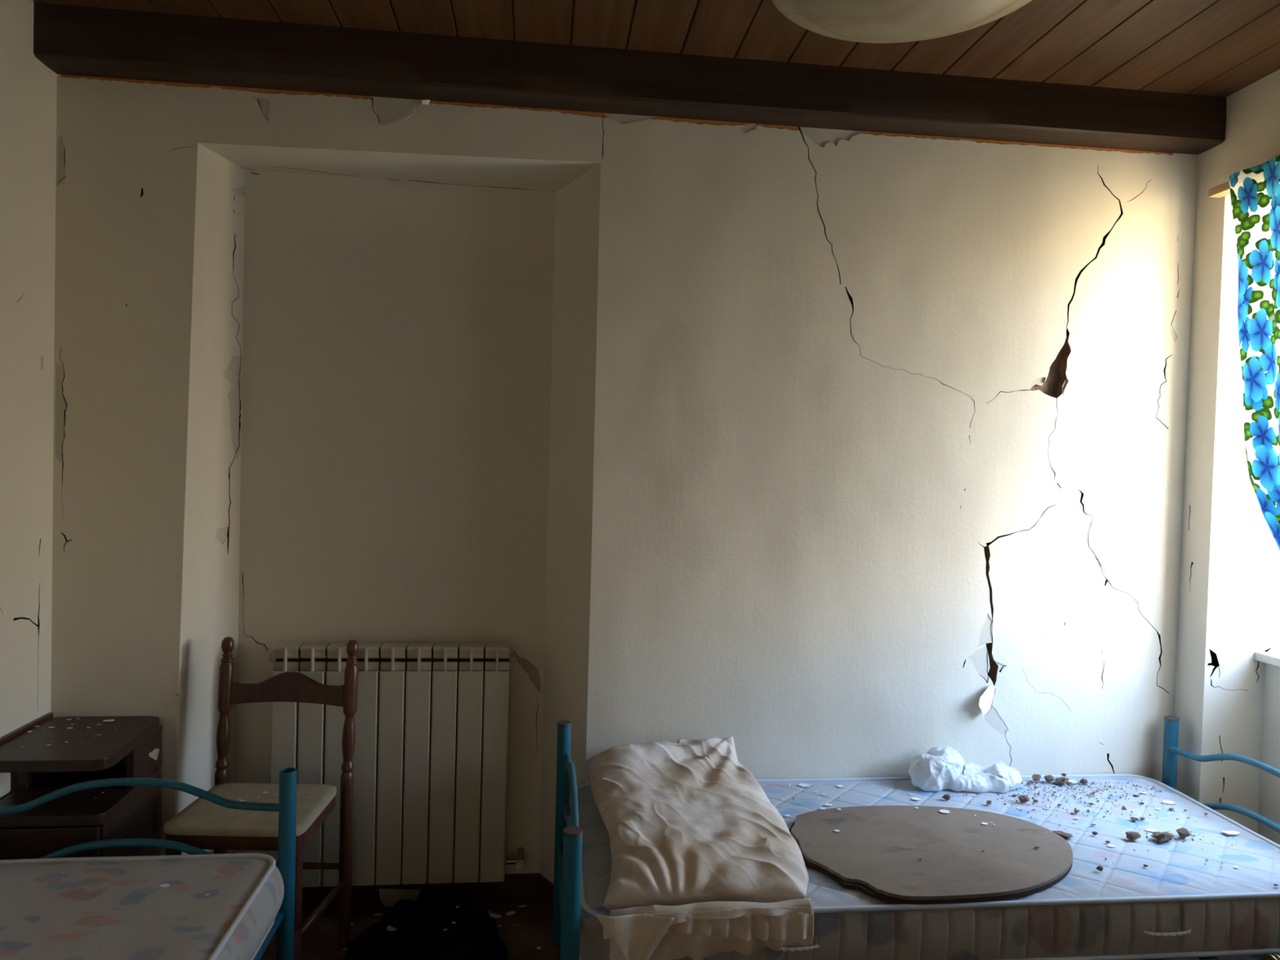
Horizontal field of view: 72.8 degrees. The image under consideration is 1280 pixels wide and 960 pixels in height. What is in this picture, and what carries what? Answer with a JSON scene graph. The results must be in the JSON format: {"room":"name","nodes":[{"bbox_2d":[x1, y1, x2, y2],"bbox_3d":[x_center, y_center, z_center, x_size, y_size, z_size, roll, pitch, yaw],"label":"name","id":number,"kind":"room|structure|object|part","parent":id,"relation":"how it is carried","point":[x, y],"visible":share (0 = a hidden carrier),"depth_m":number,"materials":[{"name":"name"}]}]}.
{"room":"damaged bedroom","nodes":[
{"label":"damaged bedroom","id":0,"kind":"room"},
{"bbox_2d":[0,0,57,799],"bbox_3d":[-1.457,0.086,0.444,0.012,2.650,4.100,1,1,-6],"label":"wall","id":1,"kind":"structure","parent":0,"point":[28,87],"depth_m":2.33,"materials":[{"name":"beige paint"}]},
{"bbox_2d":[50,74,1197,883],"bbox_3d":[0.053,0.067,2.774,3.505,2.650,0.250,1,1,-6],"label":"wall","id":2,"kind":"structure","parent":0,"point":[828,453],"depth_m":2.75,"materials":[{"name":"beige paint"}]},
{"bbox_2d":[268,642,525,887],"bbox_3d":[-0.761,0.893,2.765,0.806,0.747,0.135,1,1,-6],"label":"radiator","id":3,"kind":"object","parent":2,"relation":"attached to","point":[430,757],"visible":0.91,"depth_m":2.72,"materials":[{"name":"beige metal"}]},
{"bbox_2d":[510,653,515,662],"bbox_3d":[-0.406,0.571,2.776,0.018,0.026,0.038,1,1,-6],"label":"air vent","id":4,"kind":"object","parent":3,"relation":"attached to","point":[513,656],"depth_m":2.77,"materials":[{"name":"metal"}]},
{"bbox_3d":[-0.382,1.232,2.765,0.034,0.034,0.033,1,1,-6],"label":"valve knob","id":5,"kind":"part","parent":3,"relation":"part of","materials":[{"name":"beige ceramic"}]},
{"bbox_2d":[302,873,553,909],"bbox_3d":[0.013,1.355,2.811,3.495,0.072,0.232,1,1,-6],"label":"baseboard","id":6,"kind":"structure","parent":2,"relation":"attached to","point":[514,885],"depth_m":2.84,"materials":[{"name":"brown tile"}]},
{"bbox_2d":[33,1,1226,154],"bbox_3d":[0.097,-1.175,2.589,3.515,0.147,0.121,1,1,-6],"label":"beam","id":7,"kind":"structure","parent":2,"relation":"attached to","point":[68,40],"depth_m":2.52,"materials":[{"name":"brown wood"}]},
{"bbox_2d":[33,0,1279,97],"bbox_3d":[0.412,-1.192,0.627,4.000,0.008,4.120,1,1,-6],"label":"ceiling","id":8,"kind":"structure","parent":0,"point":[1220,48],"depth_m":2.38,"materials":[{"name":"brown wood"}]},
{"bbox_2d":[770,0,1031,43],"bbox_3d":[0.442,-0.975,1.381,0.473,0.459,0.473,1,1,-6],"label":"pendant lamp","id":9,"kind":"object","parent":8,"relation":"hanging from","point":[870,21],"visible":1,"depth_m":1.43,"materials":[{"name":"white glass"}]},
{"bbox_2d":[260,896,1262,959],"bbox_3d":[0.466,1.452,0.832,4.060,0.001,4.370,1,1,-6],"label":"floor","id":10,"kind":"structure","parent":0,"point":[320,941],"depth_m":2.67,"materials":[{"name":"tile"}]},
{"bbox_2d":[0,712,162,859],"bbox_3d":[-1.516,1.018,2.324,0.327,0.686,0.380,1,1,-6],"label":"nightstand","id":11,"kind":"object","parent":10,"relation":"on","point":[134,749],"visible":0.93,"depth_m":2.27,"materials":[{"name":"brown wood"}]},
{"bbox_3d":[-1.658,0.768,2.401,0.020,0.118,0.176,1,1,-6],"label":"panel","id":12,"kind":"part","parent":11,"relation":"part of","materials":[{"name":"brown wood"}]},
{"bbox_3d":[-1.504,1.087,2.170,0.282,0.440,0.016,1,1,-6],"label":"door","id":13,"kind":"part","parent":11,"relation":"part of","materials":[{"name":"brown wood"}]},
{"bbox_2d":[0,767,159,827],"bbox_3d":[-1.514,0.843,2.329,0.302,0.026,0.352,1,1,-6],"label":"shelf","id":14,"kind":"object","parent":11,"relation":"attached to","point":[78,809],"depth_m":2.26,"materials":[{"name":"brown wood"}]},
{"bbox_3d":[-1.531,0.769,2.496,0.254,0.118,0.016,1,1,-6],"label":"panel","id":15,"kind":"part","parent":11,"relation":"part of","materials":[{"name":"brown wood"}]},
{"bbox_3d":[-1.387,0.774,2.432,0.018,0.118,0.176,1,1,-6],"label":"panel","id":16,"kind":"part","parent":11,"relation":"part of","materials":[{"name":"brown wood"}]},
{"bbox_2d":[0,767,297,959],"bbox_3d":[-1.151,1.071,1.148,0.795,0.659,2.017,1,1,-6],"label":"frame","id":17,"kind":"object","parent":10,"relation":"on","point":[284,922],"visible":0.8,"depth_m":2.14,"materials":[{"name":"teal metal"}]},
{"bbox_3d":[-1.253,0.774,2.123,0.755,0.090,0.018,1,1,-6],"label":"wave rail","id":18,"kind":"part","parent":17,"relation":"part of","materials":[{"name":"teal metal"}]},
{"bbox_2d":[0,853,284,959],"bbox_3d":[-1.158,1.012,1.146,0.806,0.152,1.976,1,1,-6],"label":"mattress","id":19,"kind":"object","parent":17,"relation":"on","point":[123,912],"visible":1,"depth_m":1.89,"materials":[{"name":"white fabric"}]},
{"bbox_2d":[160,883,169,887],"bbox_3d":[-1.076,0.919,1.966,0.021,0.001,0.017,3,2,41],"label":"flake","id":20,"kind":"object","parent":19,"relation":"on","point":[165,885],"visible":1,"depth_m":1.97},
{"bbox_3d":[-1.257,0.924,2.126,0.755,0.090,0.018,1,1,-6],"label":"wave rail","id":21,"kind":"part","parent":17,"relation":"part of","materials":[{"name":"teal metal"}]},
{"bbox_3d":[-0.789,1.108,1.189,0.025,0.026,1.955,1,1,-6],"label":"rail","id":22,"kind":"part","parent":17,"relation":"part of","materials":[{"name":"teal metal"}]},
{"bbox_3d":[-0.885,1.053,2.171,0.041,0.659,0.041,1,1,-6],"label":"post","id":23,"kind":"part","parent":17,"relation":"part of","materials":[{"name":"teal metal"}]},
{"bbox_2d":[164,636,359,959],"bbox_3d":[-1.040,0.922,2.389,0.405,0.903,0.394,1,1,-1],"label":"chair","id":24,"kind":"object","parent":10,"relation":"on","point":[205,824],"visible":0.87,"depth_m":2.49,"materials":[{"name":"red wood"}]},
{"bbox_3d":[-1.199,1.137,2.225,0.040,0.472,0.040,1,1,-1],"label":"leg","id":25,"kind":"part","parent":24,"relation":"part of","materials":[{"name":"red wood"}]},
{"bbox_3d":[-1.225,0.913,2.551,0.039,0.903,0.064,1,1,-1],"label":"post","id":26,"kind":"part","parent":24,"relation":"part of","materials":[{"name":"red wood"}]},
{"bbox_3d":[-1.038,0.884,2.349,0.358,0.020,0.317,1,1,-1],"label":"seat","id":27,"kind":"part","parent":24,"relation":"part of","materials":[{"name":"beige wicker"}]},
{"bbox_3d":[-1.039,0.913,2.350,0.354,0.038,0.313,1,1,-1],"label":"seat frame","id":28,"kind":"part","parent":24,"relation":"part of","materials":[{"name":"red wood"}]},
{"bbox_3d":[-1.034,0.614,2.558,0.332,0.094,0.036,1,1,-1],"label":"rail","id":29,"kind":"part","parent":24,"relation":"part of","materials":[{"name":"red wood"}]},
{"bbox_3d":[-0.889,1.146,2.229,0.040,0.472,0.040,1,1,-1],"label":"leg","id":30,"kind":"part","parent":24,"relation":"part of","materials":[{"name":"red wood"}]},
{"bbox_3d":[-0.859,0.923,2.556,0.039,0.903,0.064,1,1,-1],"label":"post","id":31,"kind":"part","parent":24,"relation":"part of","materials":[{"name":"red wood"}]},
{"bbox_2d":[373,912,382,915],"bbox_3d":[-0.825,1.369,2.735,0.023,0.001,0.018,0,2,-42],"label":"flake","id":32,"kind":"object","parent":10,"relation":"on","point":[377,913],"visible":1,"depth_m":2.73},
{"bbox_2d":[378,888,420,906],"bbox_3d":[-0.777,1.343,2.796,0.132,0.049,0.022,1,1,-6],"label":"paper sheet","id":33,"kind":"object","parent":10,"relation":"on","point":[388,897],"visible":0.85,"depth_m":2.80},
{"bbox_2d":[344,890,507,959],"bbox_3d":[-0.605,1.312,2.469,0.457,0.139,0.465,1,1,-6],"label":"heap","id":34,"kind":"object","parent":10,"relation":"on","point":[420,934],"visible":1,"depth_m":2.46,"materials":[{"name":"black"}]},
{"bbox_2d":[386,924,396,930],"bbox_3d":[-0.714,1.293,2.509,0.036,0.002,0.036,1,2,-23],"label":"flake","id":35,"kind":"object","parent":34,"relation":"on","point":[389,927],"visible":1,"depth_m":2.50,"materials":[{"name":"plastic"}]},
{"bbox_2d":[488,912,502,918],"bbox_3d":[-0.460,1.378,2.745,0.048,0.002,0.020,2,2,25],"label":"flake","id":36,"kind":"object","parent":10,"relation":"on","point":[493,915],"visible":1,"depth_m":2.74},
{"bbox_2d":[506,911,515,915],"bbox_3d":[-0.411,1.379,2.764,0.033,0.002,0.019,0,2,-38],"label":"flake","id":37,"kind":"object","parent":10,"relation":"on","point":[510,913],"visible":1,"depth_m":2.76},
{"bbox_2d":[552,715,1279,959],"bbox_3d":[0.786,1.091,2.326,2.011,0.663,0.839,1,1,-6],"label":"frame","id":38,"kind":"object","parent":10,"relation":"on","point":[567,876],"visible":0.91,"depth_m":2.48,"materials":[{"name":"teal metal"}]},
{"bbox_3d":[-0.235,1.059,2.610,0.041,0.659,0.041,1,1,-6],"label":"post","id":39,"kind":"part","parent":38,"relation":"part of","materials":[{"name":"teal metal"}]},
{"bbox_3d":[-0.152,1.080,1.861,0.041,0.659,0.041,1,1,-6],"label":"post","id":40,"kind":"part","parent":38,"relation":"part of","materials":[{"name":"teal metal"}]},
{"bbox_3d":[-0.178,0.949,2.234,0.018,0.090,0.755,1,1,-6],"label":"wave rail","id":41,"kind":"part","parent":38,"relation":"part of","materials":[{"name":"teal metal"}]},
{"bbox_3d":[-0.174,0.799,2.231,0.018,0.090,0.755,1,1,-6],"label":"wave rail","id":42,"kind":"part","parent":38,"relation":"part of","materials":[{"name":"teal metal"}]},
{"bbox_2d":[569,773,1279,959],"bbox_3d":[0.771,1.033,2.375,1.906,0.150,0.808,1,1,-6],"label":"mattress","id":43,"kind":"object","parent":38,"relation":"on","point":[1183,906],"visible":0.5,"depth_m":2.06,"materials":[{"name":"fabric"}]},
{"bbox_2d":[586,736,813,959],"bbox_3d":[0.130,0.914,2.254,0.544,0.239,0.863,1,1,-6],"label":"pillow","id":44,"kind":"object","parent":43,"relation":"on","point":[704,864],"visible":1,"depth_m":2.01,"materials":[{"name":"beige fabric"}]},
{"bbox_3d":[0.347,1.042,1.941,0.117,0.011,0.030,1,1,-6],"label":"cord handle","id":45,"kind":"part","parent":43,"relation":"part of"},
{"bbox_2d":[797,783,810,786],"bbox_3d":[0.507,0.943,2.681,0.034,0.002,0.027,3,2,37],"label":"flake","id":46,"kind":"object","parent":43,"relation":"on","point":[798,784],"visible":1,"depth_m":2.68,"materials":[{"name":"white paint"}]},
{"bbox_2d":[911,797,920,800],"bbox_3d":[0.827,0.953,2.595,0.026,0.002,0.020,2,2,26],"label":"flake","id":47,"kind":"object","parent":43,"relation":"on","point":[913,798],"visible":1,"depth_m":2.59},
{"bbox_2d":[788,805,1072,904],"bbox_3d":[0.761,0.952,2.243,0.737,0.018,0.512,1,1,-6],"label":"round board","id":48,"kind":"object","parent":43,"relation":"on","point":[877,851],"visible":0.98,"depth_m":2.20,"materials":[{"name":"beige wood"}]},
{"bbox_2d":[938,809,949,813],"bbox_3d":[0.861,0.937,2.455,0.029,0.002,0.024,1,1,-6],"label":"flake","id":49,"kind":"object","parent":48,"relation":"on","point":[940,811],"visible":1,"depth_m":2.46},
{"bbox_2d":[942,793,951,800],"bbox_3d":[0.917,0.947,2.597,0.025,0.018,0.021,2,1,15],"label":"stone","id":50,"kind":"object","parent":43,"relation":"on","point":[947,797],"visible":1,"depth_m":2.59,"materials":[{"name":"stone"}]},
{"bbox_2d":[907,745,1022,792],"bbox_3d":[1.018,0.899,2.718,0.355,0.114,0.138,2,1,0],"label":"crumpled cloth","id":51,"kind":"object","parent":43,"relation":"on","point":[941,767],"visible":1,"depth_m":2.67,"materials":[{"name":"white fabric"}]},
{"bbox_2d":[779,781,1236,867],"bbox_3d":[1.042,0.962,2.453,1.262,0.006,0.601,1,1,-6],"label":"crumbs","id":52,"kind":"object","parent":43,"relation":"on","point":[1104,786],"visible":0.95,"depth_m":2.66,"materials":[{"name":"white paint"}]},
{"bbox_2d":[1017,795,1029,803],"bbox_3d":[1.144,0.950,2.585,0.035,0.025,0.023,1,1,-7],"label":"stone","id":53,"kind":"object","parent":43,"relation":"on","point":[1024,798],"visible":1,"depth_m":2.58,"materials":[{"name":"stone"}]},
{"bbox_2d":[1031,773,1040,781],"bbox_3d":[1.266,0.950,2.768,0.032,0.022,0.026,1,1,-3],"label":"stone","id":54,"kind":"object","parent":43,"relation":"on","point":[1035,777],"visible":1,"depth_m":2.76,"materials":[{"name":"stone"}]},
{"bbox_2d":[1044,774,1054,782],"bbox_3d":[1.303,0.950,2.761,0.035,0.026,0.023,1,1,-10],"label":"stone","id":55,"kind":"object","parent":43,"relation":"on","point":[1049,778],"visible":1,"depth_m":2.76,"materials":[{"name":"stone"}]},
{"bbox_2d":[1054,776,1069,783],"bbox_3d":[1.341,0.952,2.757,0.051,0.024,0.036,0,2,-36],"label":"stone","id":56,"kind":"object","parent":43,"relation":"on","point":[1063,780],"visible":1,"depth_m":2.74,"materials":[{"name":"stone"}]},
{"bbox_2d":[1052,830,1073,837],"bbox_3d":[1.151,0.964,2.365,0.053,0.010,0.037,2,2,34],"label":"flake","id":57,"kind":"object","parent":43,"relation":"on","point":[1061,833],"visible":0.81,"depth_m":2.36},
{"bbox_2d":[1066,779,1076,783],"bbox_3d":[1.373,0.961,2.767,0.030,0.006,0.023,1,1,-4],"label":"chip","id":58,"kind":"object","parent":43,"relation":"on","point":[1069,780],"visible":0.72,"depth_m":2.76,"materials":[{"name":"white paint"}]},
{"bbox_2d":[1079,777,1087,785],"bbox_3d":[1.408,0.956,2.757,0.025,0.018,0.021,1,1,-4],"label":"stone","id":59,"kind":"object","parent":43,"relation":"on","point":[1084,781],"visible":1,"depth_m":2.75,"materials":[{"name":"stone"}]},
{"bbox_2d":[1096,865,1102,871],"bbox_3d":[1.146,0.967,2.165,0.016,0.012,0.014,2,1,7],"label":"stone","id":60,"kind":"object","parent":43,"relation":"on","point":[1100,868],"visible":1,"depth_m":2.16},
{"bbox_2d":[1125,831,1141,840],"bbox_3d":[1.338,0.964,2.353,0.036,0.020,0.026,1,1,-7],"label":"stone","id":61,"kind":"object","parent":43,"relation":"on","point":[1131,836],"visible":1,"depth_m":2.35,"materials":[{"name":"grey stone"}]},
{"bbox_2d":[1129,817,1138,821],"bbox_3d":[1.410,0.968,2.475,0.022,0.010,0.018,2,2,26],"label":"stone","id":62,"kind":"object","parent":43,"relation":"on","point":[1134,819],"visible":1,"depth_m":2.47,"materials":[{"name":"stone"}]},
{"bbox_2d":[1145,828,1156,831],"bbox_3d":[1.421,0.974,2.413,0.027,0.002,0.022,2,2,26],"label":"flake","id":63,"kind":"object","parent":43,"relation":"on","point":[1146,829],"visible":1,"depth_m":2.41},
{"bbox_2d":[1151,831,1174,841],"bbox_3d":[1.416,0.962,2.350,0.060,0.028,0.042,1,1,-15],"label":"stone","id":64,"kind":"object","parent":43,"relation":"on","point":[1164,836],"visible":1,"depth_m":2.34,"materials":[{"name":"grey stone"}]},
{"bbox_3d":[1.236,1.059,2.036,0.125,0.011,0.030,1,1,-6],"label":"cord handle","id":65,"kind":"part","parent":43,"relation":"part of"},
{"bbox_2d":[1162,800,1175,804],"bbox_3d":[1.595,0.973,2.620,0.034,0.002,0.027,2,2,26],"label":"flake","id":66,"kind":"object","parent":43,"relation":"on","point":[1166,802],"visible":1,"depth_m":2.62,"materials":[{"name":"white paint"}]},
{"bbox_2d":[1176,827,1191,838],"bbox_3d":[1.482,0.962,2.365,0.042,0.030,0.027,1,2,-27],"label":"stone","id":67,"kind":"object","parent":43,"relation":"on","point":[1183,833],"visible":1,"depth_m":2.36,"materials":[{"name":"grey stone"}]},
{"bbox_2d":[1219,831,1239,835],"bbox_3d":[1.638,0.979,2.409,0.053,0.003,0.023,2,1,2],"label":"flake","id":68,"kind":"object","parent":43,"relation":"on","point":[1230,833],"visible":1,"depth_m":2.41,"materials":[{"name":"white paint"}]},
{"bbox_3d":[1.720,1.105,2.830,0.041,0.659,0.041,1,1,-6],"label":"post","id":69,"kind":"part","parent":38,"relation":"part of","materials":[{"name":"teal metal"}]},
{"bbox_3d":[1.761,0.845,2.447,0.018,0.090,0.755,1,1,-6],"label":"wave rail","id":70,"kind":"part","parent":38,"relation":"part of","materials":[{"name":"teal metal"}]},
{"bbox_3d":[0.823,1.131,1.986,1.950,0.026,0.025,1,1,-6],"label":"rail","id":71,"kind":"part","parent":38,"relation":"part of","materials":[{"name":"teal metal"}]},
{"bbox_3d":[1.757,0.995,2.451,0.018,0.090,0.755,1,1,-6],"label":"wave rail","id":72,"kind":"part","parent":38,"relation":"part of","materials":[{"name":"teal metal"}]},
{"bbox_2d":[1173,69,1279,844],"bbox_3d":[2.208,0.172,0.855,0.375,2.650,4.100,1,1,-6],"label":"wall","id":73,"kind":"structure","parent":0,"point":[1227,700],"depth_m":2.75,"materials":[{"name":"beige paint"}]},
{"bbox_2d":[1208,181,1230,197],"bbox_3d":[1.867,-0.880,2.158,0.060,0.025,1.122,1,1,-6],"label":"curtain rod","id":74,"kind":"object","parent":73,"relation":"attached to","point":[1224,189],"visible":0.33,"depth_m":2.67,"materials":[{"name":"brown wood"}]},
{"bbox_2d":[1229,155,1279,551],"bbox_3d":[1.797,-0.054,2.221,0.132,1.701,0.817,1,1,-6],"label":"curtain","id":75,"kind":"object","parent":74,"relation":"hanging from","point":[1255,191],"visible":1,"depth_m":2.46,"materials":[{"name":"blue fabric"}]},
{"bbox_2d":[1254,651,1279,666],"bbox_3d":[2.120,0.571,2.273,0.255,0.027,0.975,1,1,-6],"label":"window sill","id":76,"kind":"structure","parent":73,"relation":"attached to","point":[1271,658],"depth_m":2.70,"materials":[{"name":"white stone"}]}
]}

